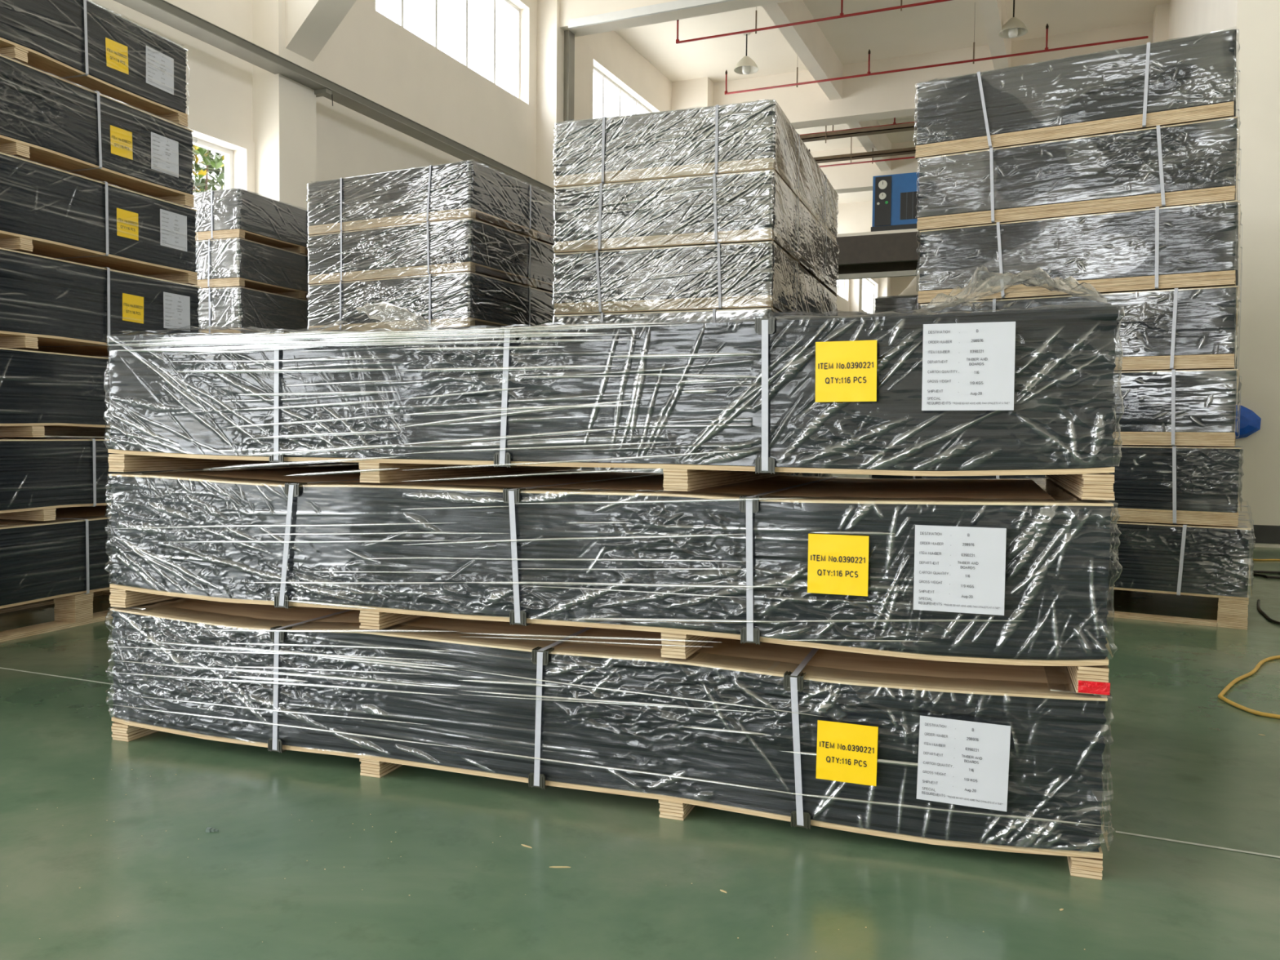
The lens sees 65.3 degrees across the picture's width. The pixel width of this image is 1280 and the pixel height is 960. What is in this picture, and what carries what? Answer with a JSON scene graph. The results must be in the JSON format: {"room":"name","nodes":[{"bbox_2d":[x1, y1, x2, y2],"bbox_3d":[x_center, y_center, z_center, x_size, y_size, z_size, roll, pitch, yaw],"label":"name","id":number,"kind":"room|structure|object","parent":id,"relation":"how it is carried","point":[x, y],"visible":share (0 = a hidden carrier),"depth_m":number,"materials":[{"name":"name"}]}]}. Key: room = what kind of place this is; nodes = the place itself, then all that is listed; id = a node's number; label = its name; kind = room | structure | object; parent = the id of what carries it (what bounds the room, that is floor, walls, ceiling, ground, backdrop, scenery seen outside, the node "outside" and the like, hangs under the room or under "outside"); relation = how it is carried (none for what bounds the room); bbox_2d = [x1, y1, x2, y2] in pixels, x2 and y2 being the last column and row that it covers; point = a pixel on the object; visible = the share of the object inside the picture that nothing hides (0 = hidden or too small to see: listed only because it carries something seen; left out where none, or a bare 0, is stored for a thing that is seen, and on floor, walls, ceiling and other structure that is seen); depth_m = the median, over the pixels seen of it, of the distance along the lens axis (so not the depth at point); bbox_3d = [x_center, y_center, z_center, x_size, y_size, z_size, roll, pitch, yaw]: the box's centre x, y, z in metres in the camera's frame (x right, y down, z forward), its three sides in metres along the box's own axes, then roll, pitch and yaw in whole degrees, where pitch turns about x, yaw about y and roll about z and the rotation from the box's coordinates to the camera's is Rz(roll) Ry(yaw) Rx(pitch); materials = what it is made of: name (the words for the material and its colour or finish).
{"room":"warehouse","nodes":[
{"label":"warehouse","id":0,"kind":"room"},
{"bbox_2d":[44,0,891,437],"bbox_3d":[-1.249,-4.574,19.748,0.300,9.400,70.500,2,3,24],"label":"wall","id":1,"kind":"structure","parent":0,"point":[369,54],"depth_m":14.17,"materials":[{"name":"paint"}]},
{"bbox_2d":[191,137,233,189],"bbox_3d":[-5.711,-2.742,9.801,0.080,2.110,4.380,2,3,24],"label":"window frame","id":2,"kind":"structure","parent":1,"relation":"in","point":[228,154],"depth_m":11.71,"materials":[{"name":"white plastic"}]},
{"bbox_2d":[187,118,255,193],"bbox_3d":[-5.530,-2.688,9.632,0.030,2.420,4.810,2,3,24],"label":"trim","id":3,"kind":"structure","parent":1,"relation":"attached to","point":[248,145],"depth_m":11.58,"materials":[{"name":"paint"}]},
{"bbox_2d":[252,0,316,210],"bbox_3d":[-4.259,-4.268,11.980,0.400,9.400,0.620,2,3,24],"label":"column","id":4,"kind":"structure","parent":1,"relation":"attached to","point":[284,108],"depth_m":11.73,"materials":[{"name":"paint"}]},
{"bbox_2d":[113,0,555,195],"bbox_3d":[-7.151,-4.450,5.079,0.600,0.243,27.900,2,3,24],"label":"beam","id":5,"kind":"structure","parent":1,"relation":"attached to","point":[163,11],"depth_m":11.81,"materials":[{"name":"metal"}]},
{"bbox_2d":[396,0,519,98],"bbox_3d":[-2.994,-7.385,15.728,0.080,1.670,4.200,2,3,24],"label":"window","id":6,"kind":"structure","parent":1,"relation":"in","point":[400,3],"depth_m":16.84,"materials":[{"name":"white metal"}]},
{"bbox_2d":[536,0,564,188],"bbox_3d":[-1.564,-4.508,18.152,0.400,9.400,0.620,2,3,24],"label":"column","id":7,"kind":"structure","parent":1,"relation":"attached to","point":[550,37],"depth_m":17.77,"materials":[{"name":"paint"}]},
{"bbox_2d":[563,30,574,121],"bbox_3d":[-1.313,-3.929,18.142,0.100,8.250,0.220,2,3,24],"label":"trim","id":8,"kind":"structure","parent":1,"relation":"attached to","point":[569,37],"depth_m":17.92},
{"bbox_2d":[593,66,652,117],"bbox_3d":[-0.298,-7.625,21.901,0.080,1.670,4.200,2,3,24],"label":"window","id":9,"kind":"structure","parent":1,"relation":"in","point":[602,77],"depth_m":21.39,"materials":[{"name":"white metal"}]},
{"bbox_2d":[671,76,713,110],"bbox_3d":[1.205,-4.727,23.868,0.900,9.400,0.420,2,3,24],"label":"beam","id":10,"kind":"structure","parent":1,"relation":"attached to","point":[697,92],"depth_m":23.48,"materials":[{"name":"paint"}]},
{"bbox_2d":[838,280,844,297],"bbox_3d":[7.788,-8.345,40.419,0.080,1.670,4.200,2,3,24],"label":"window","id":11,"kind":"structure","parent":1,"relation":"in","point":[842,288],"depth_m":42.29,"materials":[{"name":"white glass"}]},
{"bbox_2d":[848,278,862,316],"bbox_3d":[9.218,-5.467,42.844,0.400,9.400,0.620,2,3,24],"label":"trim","id":12,"kind":"structure","parent":1,"relation":"attached to","point":[855,285],"depth_m":42.47,"materials":[{"name":"paint"}]},
{"bbox_2d":[862,278,874,312],"bbox_3d":[10.483,-8.585,46.592,0.080,1.670,4.200,2,3,24],"label":"window","id":13,"kind":"structure","parent":1,"relation":"in","point":[867,281],"depth_m":47.13,"materials":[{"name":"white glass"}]},
{"bbox_2d":[878,277,889,297],"bbox_3d":[11.914,-5.707,49.017,0.400,9.400,0.620,2,3,24],"label":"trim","id":14,"kind":"structure","parent":1,"relation":"attached to","point":[884,282],"depth_m":48.58,"materials":[{"name":"paint"}]},
{"bbox_2d":[0,473,1279,959],"bbox_3d":[6.629,0.454,16.504,17.600,0.200,71.100,2,3,24],"label":"floor","id":15,"kind":"structure","parent":0,"point":[1188,764],"depth_m":2.38,"materials":[{"name":"green paint"}]},
{"bbox_2d":[0,505,114,642],"bbox_3d":[-3.767,0.477,4.804,1.549,0.553,2.980,1,3,18],"label":"pallet","id":16,"kind":"object","parent":15,"relation":"on","point":[61,562],"visible":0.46,"depth_m":5.04,"materials":[{"name":"brown wood"}]},
{"bbox_2d":[0,436,203,520],"bbox_3d":[-3.757,-0.006,4.782,1.549,0.409,2.969,1,3,18],"label":"pallet","id":17,"kind":"object","parent":16,"relation":"on","point":[38,476],"visible":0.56,"depth_m":4.96,"materials":[{"name":"brown wood"}]},
{"bbox_2d":[0,347,111,437],"bbox_3d":[-3.759,-0.426,4.753,1.551,0.427,2.979,1,3,18],"label":"pallet","id":18,"kind":"object","parent":17,"relation":"on","point":[40,391],"visible":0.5,"depth_m":4.96,"materials":[{"name":"brown wood"}]},
{"bbox_2d":[0,247,203,356],"bbox_3d":[-3.758,-0.873,4.723,1.544,0.463,2.977,1,3,18],"label":"pallet","id":19,"kind":"object","parent":18,"relation":"on","point":[47,304],"visible":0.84,"depth_m":5.11,"materials":[{"name":"brown wood"}]},
{"bbox_2d":[0,151,200,284],"bbox_3d":[-3.758,-1.326,4.686,1.550,0.440,2.978,1,3,18],"label":"pallet","id":20,"kind":"object","parent":19,"relation":"on","point":[46,211],"visible":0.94,"depth_m":5.17,"materials":[{"name":"brown wood"}]},
{"bbox_2d":[0,53,197,208],"bbox_3d":[-3.759,-1.770,4.647,1.547,0.447,2.982,1,3,18],"label":"pallet","id":21,"kind":"object","parent":20,"relation":"on","point":[47,119],"visible":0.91,"depth_m":5.14,"materials":[{"name":"brown wood"}]},
{"bbox_2d":[0,0,190,127],"bbox_3d":[-3.769,-2.226,4.583,1.547,0.462,2.978,1,3,18],"label":"pallet","id":22,"kind":"object","parent":21,"relation":"on","point":[84,43],"visible":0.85,"depth_m":5.17,"materials":[{"name":"brown wood"}]},
{"bbox_2d":[205,827,218,832],"bbox_3d":[-1.072,0.877,2.502,0.028,0.008,0.012,1,2,1],"label":"crumb","id":23,"kind":"object","parent":15,"relation":"on","point":[207,829],"visible":1,"depth_m":2.50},
{"bbox_2d":[7,768,1084,958],"bbox_3d":[-0.258,0.912,1.969,3.182,0.001,0.901,2,3,24],"label":"sawdust specks","id":24,"kind":"object","parent":15,"relation":"on","point":[111,769],"visible":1,"depth_m":2.24,"materials":[{"name":"brown wood"}]},
{"bbox_2d":[549,866,570,867],"bbox_3d":[-0.186,0.898,2.315,0.050,0.002,0.006,1,2,-1],"label":"wood splinter","id":25,"kind":"object","parent":15,"relation":"on","point":[551,866],"visible":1,"depth_m":2.31,"materials":[{"name":"beige wood"}]},
{"bbox_2d":[104,597,1115,879],"bbox_3d":[-0.082,0.609,3.450,2.984,0.483,1.558,1,3,19],"label":"pallet","id":26,"kind":"object","parent":15,"relation":"on","point":[992,757],"visible":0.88,"depth_m":2.65,"materials":[{"name":"brown wood"}]},
{"bbox_2d":[104,463,1122,695],"bbox_3d":[-0.078,0.204,3.434,2.983,0.443,1.559,1,3,19],"label":"pallet","id":27,"kind":"object","parent":26,"relation":"on","point":[1011,571],"visible":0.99,"depth_m":2.64,"materials":[{"name":"brown wood"}]},
{"bbox_2d":[102,265,1124,500],"bbox_3d":[-0.072,-0.305,3.412,2.981,0.593,1.562,1,3,19],"label":"pallet","id":28,"kind":"object","parent":27,"relation":"on","point":[713,402],"visible":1,"depth_m":2.60,"materials":[{"name":"brown wood"}]},
{"bbox_2d":[0,666,1279,857],"bbox_3d":[0.623,0.887,2.743,16.800,0.001,0.152,2,3,24],"label":"floor line","id":29,"kind":"object","parent":15,"relation":"on","point":[1135,834],"depth_m":2.52,"materials":[{"name":"paint"}]},
{"bbox_2d":[836,228,920,279],"bbox_3d":[5.773,-2.353,20.088,8.420,5.080,1.620,2,3,24],"label":"platform","id":30,"kind":"object","parent":15,"relation":"on","point":[888,253],"visible":0.02,"depth_m":19.69,"materials":[{"name":"paint"}]},
{"bbox_2d":[871,172,919,231],"bbox_3d":[5.560,-5.453,19.728,1.790,1.140,0.968,2,3,24],"label":"dryer","id":31,"kind":"object","parent":30,"relation":"on","point":[895,201],"visible":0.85,"depth_m":19.50,"materials":[{"name":"blue paint"}]},
{"bbox_2d":[899,191,919,219],"bbox_3d":[5.450,-5.325,19.295,0.820,0.520,0.020,2,3,24],"label":"grille","id":32,"kind":"object","parent":31,"relation":"attached to","point":[908,200],"depth_m":19.39,"materials":[{"name":"metal"}]},
{"bbox_2d":[1106,500,1255,629],"bbox_3d":[3.281,0.456,7.024,1.735,0.547,2.978,2,3,31],"label":"pallet","id":33,"kind":"object","parent":15,"relation":"on","point":[1178,559],"visible":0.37,"depth_m":5.49,"materials":[{"name":"brown wood"}]},
{"bbox_2d":[921,444,1244,526],"bbox_3d":[3.231,-0.037,7.048,1.736,0.429,2.976,2,3,30],"label":"pallet","id":34,"kind":"object","parent":33,"relation":"on","point":[1193,485],"visible":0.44,"depth_m":5.51,"materials":[{"name":"brown wood"}]},
{"bbox_2d":[1111,368,1241,446],"bbox_3d":[3.216,-0.463,7.033,1.739,0.418,2.979,2,3,31],"label":"pallet","id":35,"kind":"object","parent":34,"relation":"on","point":[1168,407],"visible":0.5,"depth_m":5.48,"materials":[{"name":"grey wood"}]},
{"bbox_2d":[919,285,1240,371],"bbox_3d":[3.204,-0.894,7.023,1.735,0.441,2.973,2,3,31],"label":"pallet","id":36,"kind":"object","parent":35,"relation":"on","point":[1188,328],"visible":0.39,"depth_m":5.50,"materials":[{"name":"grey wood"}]},
{"bbox_2d":[915,200,1242,317],"bbox_3d":[3.205,-1.341,7.001,1.735,0.448,2.974,2,3,31],"label":"pallet","id":37,"kind":"object","parent":36,"relation":"on","point":[1194,246],"visible":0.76,"depth_m":5.68,"materials":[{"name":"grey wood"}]},
{"bbox_2d":[915,115,1240,231],"bbox_3d":[3.190,-1.789,7.002,1.736,0.441,2.975,2,3,31],"label":"pallet","id":38,"kind":"object","parent":37,"relation":"on","point":[1190,163],"visible":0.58,"depth_m":5.70,"materials":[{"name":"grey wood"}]},
{"bbox_2d":[913,29,1239,193],"bbox_3d":[3.178,-2.251,6.988,1.735,0.477,2.975,2,3,31],"label":"pallet","id":39,"kind":"object","parent":38,"relation":"on","point":[1189,79],"visible":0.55,"depth_m":5.68,"materials":[{"name":"brown wood"}]},
{"bbox_2d":[1217,655,1279,719],"bbox_3d":[3.087,0.848,4.090,1.367,0.014,1.914,2,3,24],"label":"hose","id":40,"kind":"object","parent":15,"relation":"on","point":[1220,695],"visible":1,"depth_m":3.93,"materials":[{"name":"yellow rubber"}]},
{"bbox_2d":[1252,570,1279,573],"bbox_3d":[5.348,0.722,7.477,1.331,0.019,0.038,1,3,19],"label":"cable","id":41,"kind":"object","parent":15,"relation":"on","point":[1254,571],"visible":0.9,"depth_m":7.67,"materials":[{"name":"black rubber"}]},
{"bbox_2d":[1253,573,1279,578],"bbox_3d":[5.032,0.731,7.183,1.076,0.019,0.131,2,3,36],"label":"cable","id":42,"kind":"object","parent":15,"relation":"on","point":[1254,574],"visible":0.99,"depth_m":7.39,"materials":[{"name":"black rubber"}]},
{"bbox_2d":[1253,559,1279,560],"bbox_3d":[5.497,0.685,8.422,1.809,0.013,0.138,1,3,19],"label":"cable","id":43,"kind":"object","parent":15,"relation":"on","point":[1253,559],"visible":0.39,"depth_m":8.49,"materials":[{"name":"yellow rubber"}]},
{"bbox_2d":[1257,599,1279,624],"bbox_3d":[3.788,0.790,5.567,0.562,0.015,1.381,0,3,-13],"label":"cable","id":44,"kind":"object","parent":15,"relation":"on","point":[1260,611],"visible":1,"depth_m":5.75,"materials":[{"name":"black rubber"}]},
{"bbox_3d":[0.546,0.400,7.910,1.554,0.527,2.668,1,3,20],"label":"pallet","id":45,"kind":"object","parent":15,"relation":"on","visible":0},
{"bbox_2d":[567,466,832,476],"bbox_3d":[0.553,-0.082,7.886,1.560,0.432,2.673,1,3,20],"label":"pallet","id":46,"kind":"object","parent":45,"relation":"on","point":[628,469],"visible":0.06,"depth_m":6.79,"materials":[{"name":"brown wood"}]},
{"bbox_3d":[0.549,-0.517,7.876,1.558,0.432,2.670,1,3,19],"label":"pallet","id":47,"kind":"object","parent":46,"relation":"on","visible":0},
{"bbox_2d":[552,307,779,325],"bbox_3d":[0.564,-0.951,7.847,1.553,0.432,2.668,1,3,20],"label":"pallet","id":48,"kind":"object","parent":47,"relation":"on","point":[652,317],"visible":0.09,"depth_m":6.63,"materials":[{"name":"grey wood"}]},
{"bbox_2d":[551,240,837,315],"bbox_3d":[0.568,-1.378,7.832,1.555,0.417,2.672,1,3,20],"label":"pallet","id":49,"kind":"object","parent":48,"relation":"on","point":[754,274],"visible":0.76,"depth_m":6.62,"materials":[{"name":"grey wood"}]},
{"bbox_2d":[552,169,839,296],"bbox_3d":[0.576,-1.810,7.806,1.556,0.442,2.670,2,3,20],"label":"pallet","id":50,"kind":"object","parent":49,"relation":"on","point":[757,206],"visible":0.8,"depth_m":6.61,"materials":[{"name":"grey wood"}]},
{"bbox_2d":[551,99,838,243],"bbox_3d":[0.574,-2.262,7.794,1.557,0.455,2.672,1,3,20],"label":"pallet","id":51,"kind":"object","parent":50,"relation":"on","point":[755,135],"visible":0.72,"depth_m":6.60,"materials":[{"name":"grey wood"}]},
{"bbox_3d":[-1.491,0.308,9.525,1.757,0.527,2.799,2,3,27],"label":"pallet","id":52,"kind":"object","parent":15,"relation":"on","visible":0},
{"bbox_2d":[316,463,358,465],"bbox_3d":[-1.490,-0.174,9.514,1.763,0.432,2.800,2,3,27],"label":"pallet","id":53,"kind":"object","parent":52,"relation":"on","point":[339,464],"visible":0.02,"depth_m":8.51,"materials":[{"name":"brown wood"}]},
{"bbox_3d":[-1.487,-0.609,9.496,1.759,0.433,2.801,2,3,27],"label":"pallet","id":54,"kind":"object","parent":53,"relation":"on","visible":0},
{"bbox_2d":[390,328,472,332],"bbox_3d":[-1.487,-1.051,9.483,1.755,0.448,2.798,2,3,26],"label":"pallet","id":55,"kind":"object","parent":54,"relation":"on","point":[448,329],"visible":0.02,"depth_m":8.03,"materials":[{"name":"brown wood"}]},
{"bbox_2d":[306,271,555,331],"bbox_3d":[-1.473,-1.493,9.451,1.772,0.433,2.807,2,3,27],"label":"pallet","id":56,"kind":"object","parent":55,"relation":"on","point":[465,299],"visible":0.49,"depth_m":8.22,"materials":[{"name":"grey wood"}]},
{"bbox_2d":[306,217,555,293],"bbox_3d":[-1.472,-1.920,9.435,1.762,0.417,2.803,2,3,27],"label":"pallet","id":57,"kind":"object","parent":56,"relation":"on","point":[463,245],"visible":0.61,"depth_m":8.23,"materials":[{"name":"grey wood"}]},
{"bbox_2d":[306,160,555,244],"bbox_3d":[-1.468,-2.362,9.418,1.759,0.463,2.801,2,3,27],"label":"pallet","id":58,"kind":"object","parent":57,"relation":"on","point":[468,188],"visible":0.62,"depth_m":8.21,"materials":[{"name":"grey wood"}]},
{"bbox_3d":[-3.835,0.246,10.401,1.516,0.527,2.550,2,3,21],"label":"pallet","id":59,"kind":"object","parent":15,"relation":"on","visible":0},
{"bbox_2d":[203,465,308,470],"bbox_3d":[-3.825,-0.236,10.376,1.518,0.432,2.545,2,3,21],"label":"pallet","id":60,"kind":"object","parent":59,"relation":"on","point":[295,465],"visible":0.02,"depth_m":9.15,"materials":[{"name":"brown wood"}]},
{"bbox_3d":[-3.826,-0.670,10.364,1.515,0.432,2.550,2,3,20],"label":"pallet","id":61,"kind":"object","parent":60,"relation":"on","visible":0},
{"bbox_3d":[-3.821,-1.118,10.341,1.515,0.458,2.550,2,3,21],"label":"pallet","id":62,"kind":"object","parent":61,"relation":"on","visible":0},
{"bbox_2d":[197,286,310,333],"bbox_3d":[-3.822,-1.570,10.329,1.514,0.442,2.550,2,3,20],"label":"pallet","id":63,"kind":"object","parent":62,"relation":"on","point":[237,307],"visible":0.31,"depth_m":9.06,"materials":[{"name":"brown wood"}]},
{"bbox_2d":[193,237,311,300],"bbox_3d":[-3.809,-2.006,10.304,1.521,0.427,2.548,2,3,21],"label":"pallet","id":64,"kind":"object","parent":63,"relation":"on","point":[227,262],"visible":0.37,"depth_m":9.05,"materials":[{"name":"brown wood"}]},
{"bbox_2d":[192,188,310,256],"bbox_3d":[-3.808,-2.449,10.284,1.519,0.453,2.551,2,3,21],"label":"pallet","id":65,"kind":"object","parent":64,"relation":"on","point":[232,213],"visible":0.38,"depth_m":9.04,"materials":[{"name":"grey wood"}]},
{"bbox_3d":[3.342,0.322,10.367,1.546,0.527,2.446,2,3,22],"label":"pallet","id":66,"kind":"object","parent":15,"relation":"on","visible":0},
{"bbox_2d":[868,474,924,478],"bbox_3d":[3.339,-0.160,10.353,1.553,0.432,2.450,2,3,21],"label":"pallet","id":67,"kind":"object","parent":66,"relation":"on","point":[873,476],"visible":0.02,"depth_m":9.44,"materials":[{"name":"brown wood"}]},
{"bbox_3d":[3.350,-0.595,10.329,1.545,0.432,2.450,2,3,22],"label":"pallet","id":68,"kind":"object","parent":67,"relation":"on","visible":0},
{"bbox_3d":[3.349,-1.043,10.322,1.543,0.458,2.443,2,3,21],"label":"pallet","id":69,"kind":"object","parent":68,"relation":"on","visible":0},
{"bbox_2d":[872,295,919,312],"bbox_3d":[3.358,-1.521,10.294,1.544,0.495,2.444,2,3,22],"label":"pallet","id":70,"kind":"object","parent":69,"relation":"on","point":[883,304],"visible":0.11,"depth_m":9.38,"materials":[{"name":"brown wood"}]},
{"bbox_2d":[887,272,919,297],"bbox_3d":[3.193,-1.998,9.829,1.300,0.477,1.200,2,3,24],"label":"heap","id":71,"kind":"object","parent":70,"relation":"on","point":[910,291],"visible":0.06,"depth_m":9.51,"materials":[{"name":"beige"}]},
{"bbox_2d":[836,200,872,234],"bbox_3d":[11.065,-9.205,34.282,10.420,1.150,0.500,2,3,24],"label":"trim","id":72,"kind":"structure","parent":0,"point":[852,217],"depth_m":35.50,"materials":[{"name":"paint"}]},
{"bbox_2d":[613,0,1169,276],"bbox_3d":[6.729,-9.137,16.088,17.600,0.200,71.100,2,3,24],"label":"ceiling","id":73,"kind":"structure","parent":0,"point":[947,25],"depth_m":20.69,"materials":[{"name":"paint"}]},
{"bbox_2d":[285,0,356,62],"bbox_3d":[-2.661,-6.970,11.209,3.000,3.900,0.460,2,3,24],"label":"beam","id":74,"kind":"structure","parent":73,"relation":"attached to","point":[309,24],"depth_m":11.69,"materials":[{"name":"paint"}]},
{"bbox_2d":[733,32,758,74],"bbox_3d":[2.213,-8.870,20.745,0.510,0.830,0.510,2,3,24],"label":"pendant lamp","id":75,"kind":"object","parent":73,"relation":"hanging from","point":[746,65],"visible":0.97,"depth_m":20.69,"materials":[{"name":"metal"}]},
{"bbox_2d":[761,0,843,100],"bbox_3d":[3.178,-8.853,19.653,0.280,0.750,6.270,2,3,24],"label":"beam","id":76,"kind":"structure","parent":73,"relation":"attached to","point":[808,42],"depth_m":19.94,"materials":[{"name":"paint"}]},
{"bbox_2d":[675,0,951,44],"bbox_3d":[4.471,-8.511,16.825,8.293,1.160,0.066,2,3,24],"label":"pipe","id":77,"kind":"object","parent":73,"relation":"hanging from","point":[842,15],"visible":0.9,"depth_m":17.47,"materials":[{"name":"red paint"}]},
{"bbox_2d":[798,117,916,135],"bbox_3d":[7.027,-8.739,22.688,8.300,1.160,0.066,2,3,24],"label":"pipe","id":78,"kind":"object","parent":73,"relation":"hanging from","point":[894,122],"visible":0.1,"depth_m":23.45,"materials":[{"name":"red paint"}]},
{"bbox_2d":[800,122,917,142],"bbox_3d":[6.962,-8.599,22.547,8.300,1.430,0.260,2,3,24],"label":"cable tray","id":79,"kind":"object","parent":73,"relation":"hanging from","point":[913,126],"visible":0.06,"depth_m":23.30,"materials":[{"name":"metal"}]},
{"bbox_2d":[808,139,917,167],"bbox_3d":[8.187,-8.842,25.344,8.300,1.160,0.066,2,3,24],"label":"pipe","id":80,"kind":"object","parent":73,"relation":"hanging from","point":[873,161],"visible":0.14,"depth_m":26.27,"materials":[{"name":"red paint"}]},
{"bbox_2d":[813,137,915,163],"bbox_3d":[8.103,-8.825,25.152,8.300,1.180,0.260,2,3,24],"label":"cable tray","id":81,"kind":"object","parent":73,"relation":"hanging from","point":[851,156],"visible":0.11,"depth_m":26.07,"materials":[{"name":"metal"}]},
{"bbox_2d":[846,120,891,171],"bbox_3d":[5.827,-9.088,25.720,0.280,0.750,5.980,2,3,24],"label":"beam","id":82,"kind":"structure","parent":73,"relation":"attached to","point":[878,142],"depth_m":26.42,"materials":[{"name":"paint"}]},
{"bbox_2d":[724,2,1148,94],"bbox_3d":[5.490,-8.621,19.596,8.043,1.160,0.066,2,3,24],"label":"pipe","id":83,"kind":"object","parent":73,"relation":"hanging from","point":[1046,49],"visible":0.97,"depth_m":19.40,"materials":[{"name":"red paint"}]},
{"bbox_2d":[978,0,1011,70],"bbox_3d":[6.440,-8.757,18.232,0.280,0.750,6.270,2,3,24],"label":"beam","id":84,"kind":"structure","parent":73,"relation":"attached to","point":[994,14],"depth_m":18.84,"materials":[{"name":"paint"}]},
{"bbox_2d":[999,0,1027,38],"bbox_3d":[6.988,-8.720,18.666,0.510,0.850,0.510,2,3,24],"label":"pendant lamp","id":85,"kind":"object","parent":73,"relation":"hanging from","point":[1014,28],"visible":1,"depth_m":18.62,"materials":[{"name":"metal"}]},
{"bbox_2d":[890,275,915,296],"bbox_3d":[17.766,-5.691,50.054,10.900,9.400,0.300,2,3,24],"label":"wall","id":86,"kind":"structure","parent":0,"point":[899,284],"depth_m":51.62,"materials":[{"name":"paint"}]},
{"bbox_2d":[1168,0,1279,547],"bbox_3d":[17.269,-4.709,27.309,7.000,9.400,41.830,2,3,24],"label":"wall","id":87,"kind":"structure","parent":0,"point":[1257,21],"depth_m":9.54,"materials":[{"name":"paint"}]},
{"bbox_2d":[568,0,734,28],"bbox_3d":[0.304,-7.999,16.945,3.400,0.140,0.050,2,3,24],"label":"trim","id":88,"kind":"structure","parent":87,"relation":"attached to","point":[679,4],"depth_m":17.06,"materials":[{"name":"white paint"}]},
{"bbox_2d":[560,0,793,37],"bbox_3d":[3.086,-8.495,16.011,10.420,1.150,0.500,2,3,24],"label":"beam","id":89,"kind":"structure","parent":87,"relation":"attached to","point":[569,9],"depth_m":17.36,"materials":[{"name":"paint"}]},
{"bbox_2d":[809,141,919,193],"bbox_3d":[8.385,-8.967,28.146,10.420,1.150,0.500,2,3,24],"label":"beam","id":90,"kind":"structure","parent":87,"relation":"attached to","point":[851,178],"depth_m":28.80,"materials":[{"name":"paint"}]},
{"bbox_2d":[713,22,1153,128],"bbox_3d":[5.794,-8.736,22.211,10.420,1.150,0.500,2,3,24],"label":"beam","id":91,"kind":"structure","parent":87,"relation":"attached to","point":[891,95],"depth_m":22.11,"materials":[{"name":"paint"}]},
{"bbox_2d":[1152,3,1169,43],"bbox_3d":[10.108,-4.452,19.653,0.240,9.400,0.600,2,3,24],"label":"column","id":92,"kind":"structure","parent":87,"relation":"attached to","point":[1161,15],"depth_m":19.19,"materials":[{"name":"paint"}]},
{"bbox_2d":[1235,404,1261,438],"bbox_3d":[5.781,-0.564,9.582,0.313,0.335,0.090,2,3,24],"label":"blue plastic cover","id":93,"kind":"object","parent":87,"relation":"attached to","point":[1250,422],"visible":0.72,"depth_m":9.54,"materials":[{"name":"blue plastic"}]},
{"bbox_2d":[1253,524,1279,543],"bbox_3d":[8.718,0.600,8.405,6.698,0.173,0.015,2,3,24],"label":"baseboard","id":94,"kind":"structure","parent":87,"relation":"attached to","point":[1266,534],"depth_m":9.58,"materials":[{"name":"paint"}]},
{"label":"outside","id":95,"kind":"structure","parent":0,"visible":0},
{"bbox_2d":[191,144,224,192],"bbox_3d":[-6.284,-2.361,13.430,1.844,5.440,4.106,2,3,24],"label":"shrub","id":96,"kind":"object","parent":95,"point":[207,157],"visible":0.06,"depth_m":13.56,"materials":[{"name":"green plant"}]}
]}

